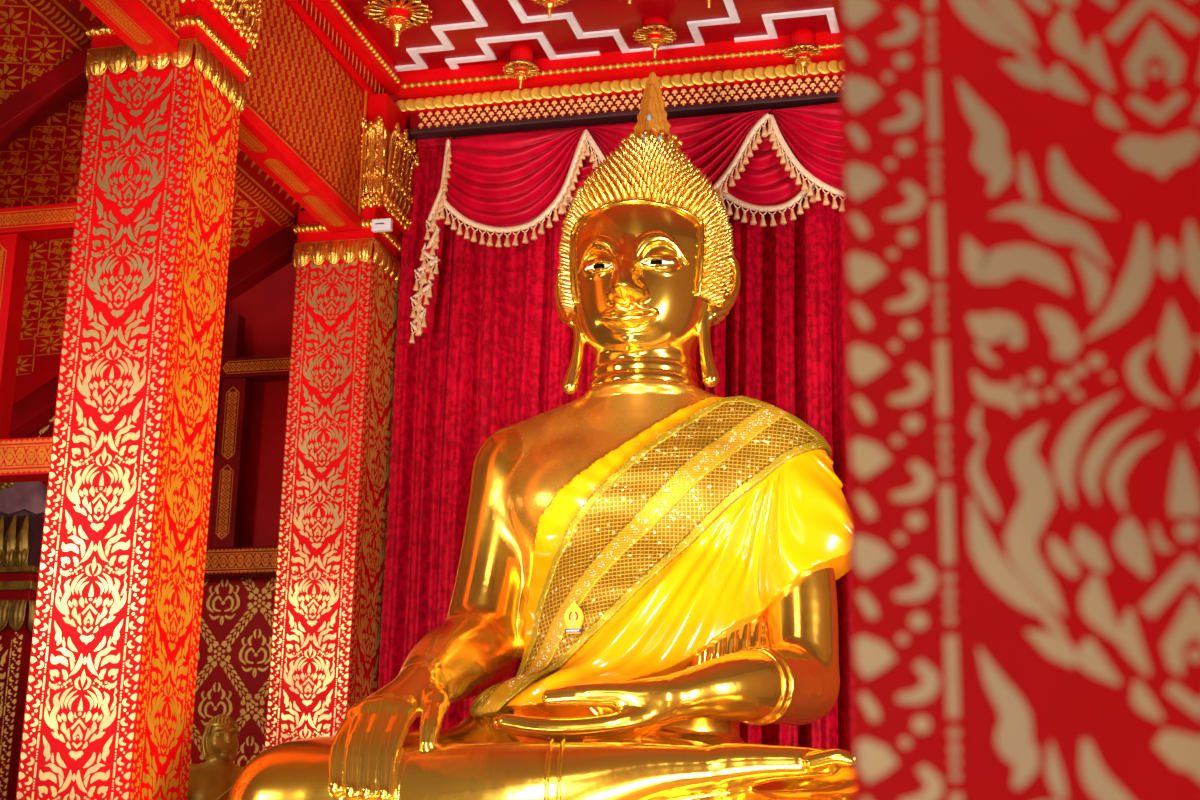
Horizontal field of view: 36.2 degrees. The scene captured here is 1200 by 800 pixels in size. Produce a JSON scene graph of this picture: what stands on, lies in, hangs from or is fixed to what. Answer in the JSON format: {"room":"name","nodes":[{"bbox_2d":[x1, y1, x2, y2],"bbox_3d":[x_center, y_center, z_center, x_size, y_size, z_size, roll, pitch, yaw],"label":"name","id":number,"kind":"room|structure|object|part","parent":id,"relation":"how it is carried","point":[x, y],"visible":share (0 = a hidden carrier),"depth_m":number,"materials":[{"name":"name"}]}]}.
{"room":"house of worship","nodes":[
{"label":"house of worship","id":0,"kind":"room"},
{"bbox_2d":[0,0,103,103],"bbox_3d":[-5.692,-3.040,3.506,3.180,1.968,14.192,-3,-16,14],"label":"ceiling","id":1,"kind":"structure","parent":0,"point":[36,36],"depth_m":9.74,"materials":[{"name":"red paint"}]},
{"bbox_2d":[0,91,305,403],"bbox_3d":[-3.650,-0.798,11.410,3.180,1.968,2.642,-3,-16,14],"label":"ceiling","id":2,"kind":"structure","parent":0,"point":[41,166],"depth_m":11.64,"materials":[{"name":"red paint"}]},
{"bbox_2d":[140,0,367,217],"bbox_3d":[-3.747,-3.999,4.630,0.312,1.250,16.720,-3,-16,14],"label":"wall","id":3,"kind":"structure","parent":0,"point":[296,86],"depth_m":11.43,"materials":[{"name":"red paint"}]},
{"bbox_2d":[79,0,361,231],"bbox_3d":[-2.622,-2.181,8.633,0.225,0.084,7.700,-3,-16,14],"label":"ceiling beam","id":4,"kind":"structure","parent":3,"relation":"attached to","point":[133,22],"depth_m":10.87,"materials":[{"name":"red paint"}]},
{"bbox_2d":[287,0,399,94],"bbox_3d":[-2.899,-3.719,7.213,0.206,0.270,12.100,-3,-16,14],"label":"trim","id":5,"kind":"structure","parent":3,"relation":"attached to","point":[333,22],"depth_m":12.00,"materials":[{"name":"red paint"}]},
{"bbox_2d":[395,0,487,71],"bbox_3d":[-1.001,-2.471,12.053,0.502,0.026,1.638,6,-16,-17],"label":"trim","id":6,"kind":"structure","parent":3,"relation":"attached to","point":[438,30],"depth_m":12.23,"materials":[{"name":"white paint"}]},
{"bbox_2d":[41,95,704,766],"bbox_3d":[1.089,1.135,11.820,12.000,7.400,0.202,-3,-16,14],"label":"wall","id":7,"kind":"structure","parent":0,"point":[234,655],"depth_m":12.61,"materials":[{"name":"red paint"}]},
{"bbox_2d":[22,304,226,457],"bbox_3d":[-3.712,-0.457,13.367,2.100,1.880,0.052,-3,-16,14],"label":"trim","id":8,"kind":"structure","parent":7,"relation":"attached to","point":[46,429],"depth_m":13.22,"materials":[{"name":"red paint"}]},
{"bbox_2d":[378,137,454,728],"bbox_3d":[-1.226,0.774,12.119,0.340,5.370,0.167,-3,-16,14],"label":"velvet curtain","id":9,"kind":"object","parent":7,"relation":"hanging from","point":[411,561],"visible":0.69,"depth_m":12.23,"materials":[{"name":"red fabric"}]},
{"bbox_2d":[437,127,588,247],"bbox_3d":[-0.596,-1.419,12.313,1.060,0.852,0.137,-3,-16,14],"label":"swag","id":10,"kind":"object","parent":7,"relation":"hanging from","point":[505,183],"visible":1,"depth_m":12.31,"materials":[{"name":"fabric"}]},
{"bbox_2d":[409,139,452,343],"bbox_3d":[-1.136,-1.076,12.377,0.250,1.453,0.106,-3,-16,14],"label":"cascade","id":11,"kind":"object","parent":10,"relation":"hanging from","point":[424,300],"visible":1,"depth_m":12.30,"materials":[{"name":"fabric"}]},
{"bbox_2d":[436,116,702,728],"bbox_3d":[-0.191,0.723,11.862,1.765,5.370,0.219,-3,-16,14],"label":"velvet curtain","id":12,"kind":"object","parent":7,"relation":"hanging from","point":[510,349],"visible":0.15,"depth_m":12.24,"materials":[{"name":"red fabric"}]},
{"bbox_2d":[557,140,601,213],"bbox_3d":[-0.079,-1.499,12.306,0.460,0.713,0.106,-3,-16,14],"label":"swag","id":13,"kind":"object","parent":7,"relation":"hanging from","point":[586,169],"visible":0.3,"depth_m":12.30,"materials":[{"name":"fabric"}]},
{"bbox_2d":[393,31,839,128],"bbox_3d":[1.439,-2.160,12.265,6.020,0.400,0.548,-3,-16,14],"label":"trim","id":14,"kind":"structure","parent":7,"relation":"attached to","point":[724,71],"depth_m":12.39,"materials":[{"name":"red paint"}]},
{"bbox_2d":[402,92,838,139],"bbox_3d":[1.506,-1.939,12.243,5.900,0.035,0.440,-3,-16,14],"label":"trim","id":15,"kind":"structure","parent":7,"relation":"attached to","point":[708,109],"depth_m":12.41,"materials":[{"name":"black wood"}]},
{"bbox_2d":[582,109,771,199],"bbox_3d":[0.487,-1.500,12.057,1.283,0.820,0.136,-3,-16,14],"label":"swag","id":16,"kind":"object","parent":7,"relation":"hanging from","point":[715,144],"visible":0.56,"depth_m":12.04,"materials":[{"name":"fabric"}]},
{"bbox_2d":[717,111,815,226],"bbox_3d":[1.078,-1.525,12.007,0.685,0.858,0.120,-3,-16,14],"label":"swag","id":17,"kind":"object","parent":7,"relation":"hanging from","point":[764,185],"visible":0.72,"depth_m":11.96,"materials":[{"name":"fabric"}]},
{"bbox_2d":[705,185,851,751],"bbox_3d":[2.150,0.608,11.288,3.040,5.370,0.216,-3,-16,14],"label":"velvet curtain","id":18,"kind":"object","parent":7,"relation":"hanging from","point":[780,344],"visible":0.1,"depth_m":11.81,"materials":[{"name":"red fabric"}]},
{"bbox_2d":[767,103,842,211],"bbox_3d":[1.662,-1.573,11.774,1.193,0.841,0.137,-3,-16,14],"label":"swag","id":19,"kind":"object","parent":7,"relation":"hanging from","point":[810,136],"visible":0.47,"depth_m":11.86,"materials":[{"name":"fabric"}]},
{"bbox_2d":[343,0,838,71],"bbox_3d":[0.673,-4.704,4.160,8.620,0.120,17.600,-3,-16,14],"label":"ceiling","id":20,"kind":"structure","parent":0,"point":[501,19],"depth_m":12.02,"materials":[{"name":"red paint"}]},
{"bbox_2d":[363,0,431,46],"bbox_3d":[-1.285,-2.411,11.640,0.435,0.374,0.439,-3,-16,14],"label":"rosette","id":21,"kind":"object","parent":20,"relation":"attached to","point":[396,15],"visible":1,"depth_m":11.60,"materials":[{"name":"red paint"}]},
{"bbox_2d":[386,7,409,23],"bbox_3d":[-1.284,-2.426,11.644,0.155,0.082,0.151,-3,-16,14],"label":"cup","id":22,"kind":"object","parent":21,"relation":"on","point":[394,15],"depth_m":11.59,"materials":[{"name":"red paint"}]},
{"bbox_2d":[503,43,538,88],"bbox_3d":[-0.531,-2.236,12.341,0.244,0.307,0.246,-3,-16,14],"label":"rosette","id":23,"kind":"object","parent":20,"relation":"hanging from","point":[521,66],"visible":1,"depth_m":12.30,"materials":[{"name":"red paint"}]},
{"bbox_2d":[515,68,526,76],"bbox_3d":[-0.532,-2.198,12.330,0.087,0.046,0.085,-3,-16,14],"label":"cup","id":24,"kind":"object","parent":23,"relation":"on","point":[519,72],"depth_m":12.30,"materials":[{"name":"red paint"}]},
{"bbox_2d":[445,32,599,68],"bbox_3d":[-0.526,-2.336,12.503,1.061,0.026,0.655,-3,-16,14],"label":"trim","id":25,"kind":"structure","parent":20,"relation":"attached to","point":[482,42],"depth_m":12.40,"materials":[{"name":"white paint"}]},
{"bbox_2d":[531,0,567,17],"bbox_3d":[-0.310,-2.506,11.372,0.266,0.299,0.268,-3,-16,14],"label":"rosette","id":26,"kind":"object","parent":20,"relation":"attached to","point":[549,4],"visible":1,"depth_m":11.34,"materials":[{"name":"red paint"}]},
{"bbox_2d":[508,0,739,52],"bbox_3d":[0.172,-2.504,11.853,1.396,0.026,1.151,-3,-16,14],"label":"trim","id":27,"kind":"structure","parent":20,"relation":"attached to","point":[693,26],"depth_m":11.97,"materials":[{"name":"white paint"}]},
{"bbox_2d":[633,16,676,58],"bbox_3d":[0.358,-2.348,11.945,0.287,0.271,0.289,-3,-16,14],"label":"rosette","id":28,"kind":"object","parent":20,"relation":"attached to","point":[654,32],"visible":1,"depth_m":11.91,"materials":[{"name":"red paint"}]},
{"bbox_2d":[647,33,662,43],"bbox_3d":[0.358,-2.346,11.945,0.102,0.054,0.099,-3,-16,14],"label":"cup","id":29,"kind":"object","parent":28,"relation":"on","point":[652,38],"depth_m":11.91,"materials":[{"name":"red paint"}]},
{"bbox_2d":[707,0,710,7],"bbox_3d":[0.666,-2.532,11.212,0.266,0.299,0.268,-3,-16,14],"label":"rosette","id":30,"kind":"object","parent":20,"relation":"attached to","point":[708,1],"visible":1,"depth_m":11.17,"materials":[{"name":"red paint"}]},
{"bbox_2d":[734,7,838,41],"bbox_3d":[1.232,-2.413,12.109,0.695,0.026,0.612,-3,-16,14],"label":"trim","id":31,"kind":"structure","parent":20,"relation":"attached to","point":[767,18],"depth_m":11.87,"materials":[{"name":"white paint"}]},
{"bbox_2d":[782,27,822,75],"bbox_3d":[1.333,-2.276,12.047,0.266,0.319,0.268,-3,-16,14],"label":"rosette","id":32,"kind":"object","parent":20,"relation":"attached to","point":[802,40],"visible":1,"depth_m":12.00,"materials":[{"name":"red paint"}]},
{"bbox_2d":[796,53,809,60],"bbox_3d":[1.333,-2.241,12.037,0.094,0.050,0.092,-3,-16,14],"label":"cup","id":33,"kind":"object","parent":32,"relation":"on","point":[799,56],"depth_m":12.00,"materials":[{"name":"red paint"}]},
{"bbox_3d":[-1.054,2.517,2.771,12.000,0.200,18.000,-3,-16,14],"label":"floor","id":34,"kind":"structure","parent":0,"visible":0},
{"bbox_2d":[0,514,43,799],"bbox_3d":[-4.099,2.805,12.077,0.719,4.130,0.429,-3,-16,14],"label":"pilaster","id":35,"kind":"object","parent":34,"relation":"on","point":[20,536],"visible":0.75,"depth_m":12.23,"materials":[{"name":"red paint"}]},
{"bbox_3d":[-4.074,1.494,12.443,0.719,0.207,0.429,-3,-16,14],"label":"lotus petal moulding","id":36,"kind":"part","parent":35,"relation":"part of","materials":[{"name":"gold metal"}]},
{"bbox_3d":[-4.066,0.993,12.577,0.482,0.370,0.310,-3,-16,14],"label":"crown","id":37,"kind":"part","parent":35,"relation":"part of","materials":[{"name":"gold metal"}]},
{"bbox_2d":[0,481,46,516],"bbox_3d":[-4.073,0.652,12.713,0.731,0.340,0.236,-3,-16,14],"label":"cloth bundle","id":38,"kind":"object","parent":35,"relation":"on","point":[16,498],"visible":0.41,"depth_m":12.59,"materials":[{"name":"fabric"}]},
{"bbox_2d":[16,0,261,799],"bbox_3d":[-2.382,0.630,9.372,0.788,6.930,0.739,-3,-16,14],"label":"column","id":39,"kind":"structure","parent":34,"relation":"on","point":[109,713],"depth_m":9.32,"materials":[{"name":"red paint"}]},
{"bbox_3d":[-2.373,-1.736,10.060,0.705,0.172,0.705,-3,-16,14],"label":"lotus petal moulding","id":40,"kind":"part","parent":39,"relation":"part of","materials":[{"name":"gold metal"}]},
{"bbox_3d":[-2.369,-1.918,10.110,0.684,0.068,0.684,-3,-16,14],"label":"rope moulding","id":41,"kind":"part","parent":39,"relation":"part of","materials":[{"name":"gold metal"}]},
{"bbox_3d":[-2.025,-2.312,10.057,0.238,0.542,0.695,-8,-18,29],"label":"acanthus panel","id":42,"kind":"part","parent":39,"relation":"part of","materials":[{"name":"gold metal"}]},
{"bbox_2d":[187,714,243,799],"bbox_3d":[-2.167,2.272,10.513,0.898,0.949,0.484,10,-18,-29],"label":"small buddha","id":43,"kind":"object","parent":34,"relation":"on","point":[213,779],"visible":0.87,"depth_m":10.56,"materials":[{"name":"brown metal"}]},
{"bbox_2d":[264,93,419,750],"bbox_3d":[-1.705,1.339,11.867,0.724,6.930,0.739,-3,-16,14],"label":"column","id":44,"kind":"structure","parent":34,"relation":"on","point":[326,642],"depth_m":11.92,"materials":[{"name":"red paint"}]},
{"bbox_2d":[220,354,290,381],"bbox_3d":[-2.295,-0.223,12.833,0.800,0.145,0.142,-3,-16,14],"label":"rail","id":45,"kind":"object","parent":44,"relation":"attached to","point":[273,367],"visible":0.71,"depth_m":12.79,"materials":[{"name":"red paint"}]},
{"bbox_2d":[221,314,245,357],"bbox_3d":[-2.599,-0.436,12.984,0.120,0.325,0.120,-3,-16,14],"label":"post","id":46,"kind":"object","parent":45,"relation":"on","point":[234,324],"visible":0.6,"depth_m":12.94,"materials":[{"name":"red paint"}]},
{"bbox_3d":[-1.694,-1.080,12.569,0.620,0.068,0.684,-3,-16,14],"label":"rope moulding","id":47,"kind":"part","parent":44,"relation":"part of","materials":[{"name":"gold metal"}]},
{"bbox_3d":[-1.698,-0.898,12.518,0.641,0.172,0.705,-3,-16,14],"label":"lotus petal moulding","id":48,"kind":"part","parent":44,"relation":"part of","materials":[{"name":"gold metal"}]},
{"bbox_2d":[371,218,392,231],"bbox_3d":[-1.442,-1.156,12.135,0.135,0.080,0.048,-3,-16,14],"label":"junction box","id":49,"kind":"object","parent":44,"relation":"attached to","point":[378,225],"visible":1,"depth_m":12.12,"materials":[{"name":"white plastic"}]},
{"bbox_3d":[-1.380,-1.533,12.540,0.238,0.670,0.695,-8,-18,29],"label":"acanthus panel","id":50,"kind":"part","parent":44,"relation":"part of","materials":[{"name":"gold metal"}]},
{"bbox_2d":[838,0,1199,799],"bbox_3d":[0.659,-1.284,2.296,0.788,6.930,0.739,-3,-16,14],"label":"column","id":51,"kind":"structure","parent":34,"relation":"on","point":[1020,179],"depth_m":1.70,"materials":[{"name":"red paint"}]},
{"bbox_3d":[0.073,3.325,8.785,4.135,1.515,3.200,-3,-16,14],"label":"pedestal","id":52,"kind":"object","parent":34,"relation":"on","visible":0},
{"bbox_2d":[228,71,852,799],"bbox_3d":[0.159,0.265,9.638,3.559,4.771,2.279,-3,-16,14],"label":"golden buddha","id":53,"kind":"object","parent":52,"relation":"on","point":[699,537],"visible":0.99,"depth_m":9.43,"materials":[{"name":"gold metal"}]},
{"bbox_2d":[564,599,583,633],"bbox_3d":[-0.132,1.094,9.273,0.104,0.175,0.032,-3,-16,14],"label":"badge","id":54,"kind":"object","parent":53,"relation":"attached to","point":[573,616],"visible":1,"depth_m":9.26,"materials":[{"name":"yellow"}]},
{"bbox_3d":[0.311,0.832,9.658,1.762,1.741,1.274,-3,-16,14],"label":"brocade sash","id":55,"kind":"part","parent":53,"relation":"part of","materials":[{"name":"gold metal"}]},
{"bbox_3d":[-6.939,-0.892,5.098,0.200,7.400,17.700,-3,-16,14],"label":"wall","id":56,"kind":"structure","parent":0,"visible":0},
{"bbox_2d":[0,437,52,482],"bbox_3d":[-4.115,0.369,9.933,2.872,0.200,0.162,-3,-16,14],"label":"rail","id":57,"kind":"object","parent":56,"relation":"attached to","point":[21,459],"visible":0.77,"depth_m":9.59,"materials":[{"name":"red paint"}]},
{"bbox_2d":[0,233,29,438],"bbox_3d":[-3.272,-0.329,9.913,0.220,1.155,0.142,-3,-16,14],"label":"post","id":58,"kind":"object","parent":57,"relation":"on","point":[14,249],"visible":0.89,"depth_m":9.90,"materials":[{"name":"red paint"}]},
{"bbox_2d":[0,202,75,241],"bbox_3d":[-4.089,-0.919,10.292,2.870,0.145,0.162,-3,-16,14],"label":"rail","id":59,"kind":"object","parent":56,"relation":"attached to","point":[51,221],"visible":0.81,"depth_m":9.97,"materials":[{"name":"red paint"}]},
{"bbox_2d":[0,44,90,148],"bbox_3d":[-3.980,-1.067,10.114,3.180,2.073,0.160,-3,-16,14],"label":"trim","id":60,"kind":"structure","parent":56,"relation":"attached to","point":[67,81],"depth_m":9.97,"materials":[{"name":"red paint"}]},
{"bbox_2d":[9,219,297,438],"bbox_3d":[-3.315,-0.321,12.686,3.180,2.103,0.160,-3,-16,14],"label":"trim","id":61,"kind":"structure","parent":56,"relation":"attached to","point":[275,252],"depth_m":12.58,"materials":[{"name":"red paint"}]},
{"bbox_2d":[204,546,277,578],"bbox_3d":[-3.362,1.155,12.707,2.942,0.185,0.162,-3,-16,14],"label":"rail","id":62,"kind":"object","parent":56,"relation":"attached to","point":[242,562],"visible":0.22,"depth_m":12.40,"materials":[{"name":"red paint"}]},
{"bbox_2d":[209,377,252,547],"bbox_3d":[-2.553,0.441,12.701,0.180,1.205,0.122,-3,-16,14],"label":"post","id":63,"kind":"object","parent":62,"relation":"on","point":[236,393],"visible":1,"depth_m":12.65,"materials":[{"name":"red paint"}]}
]}

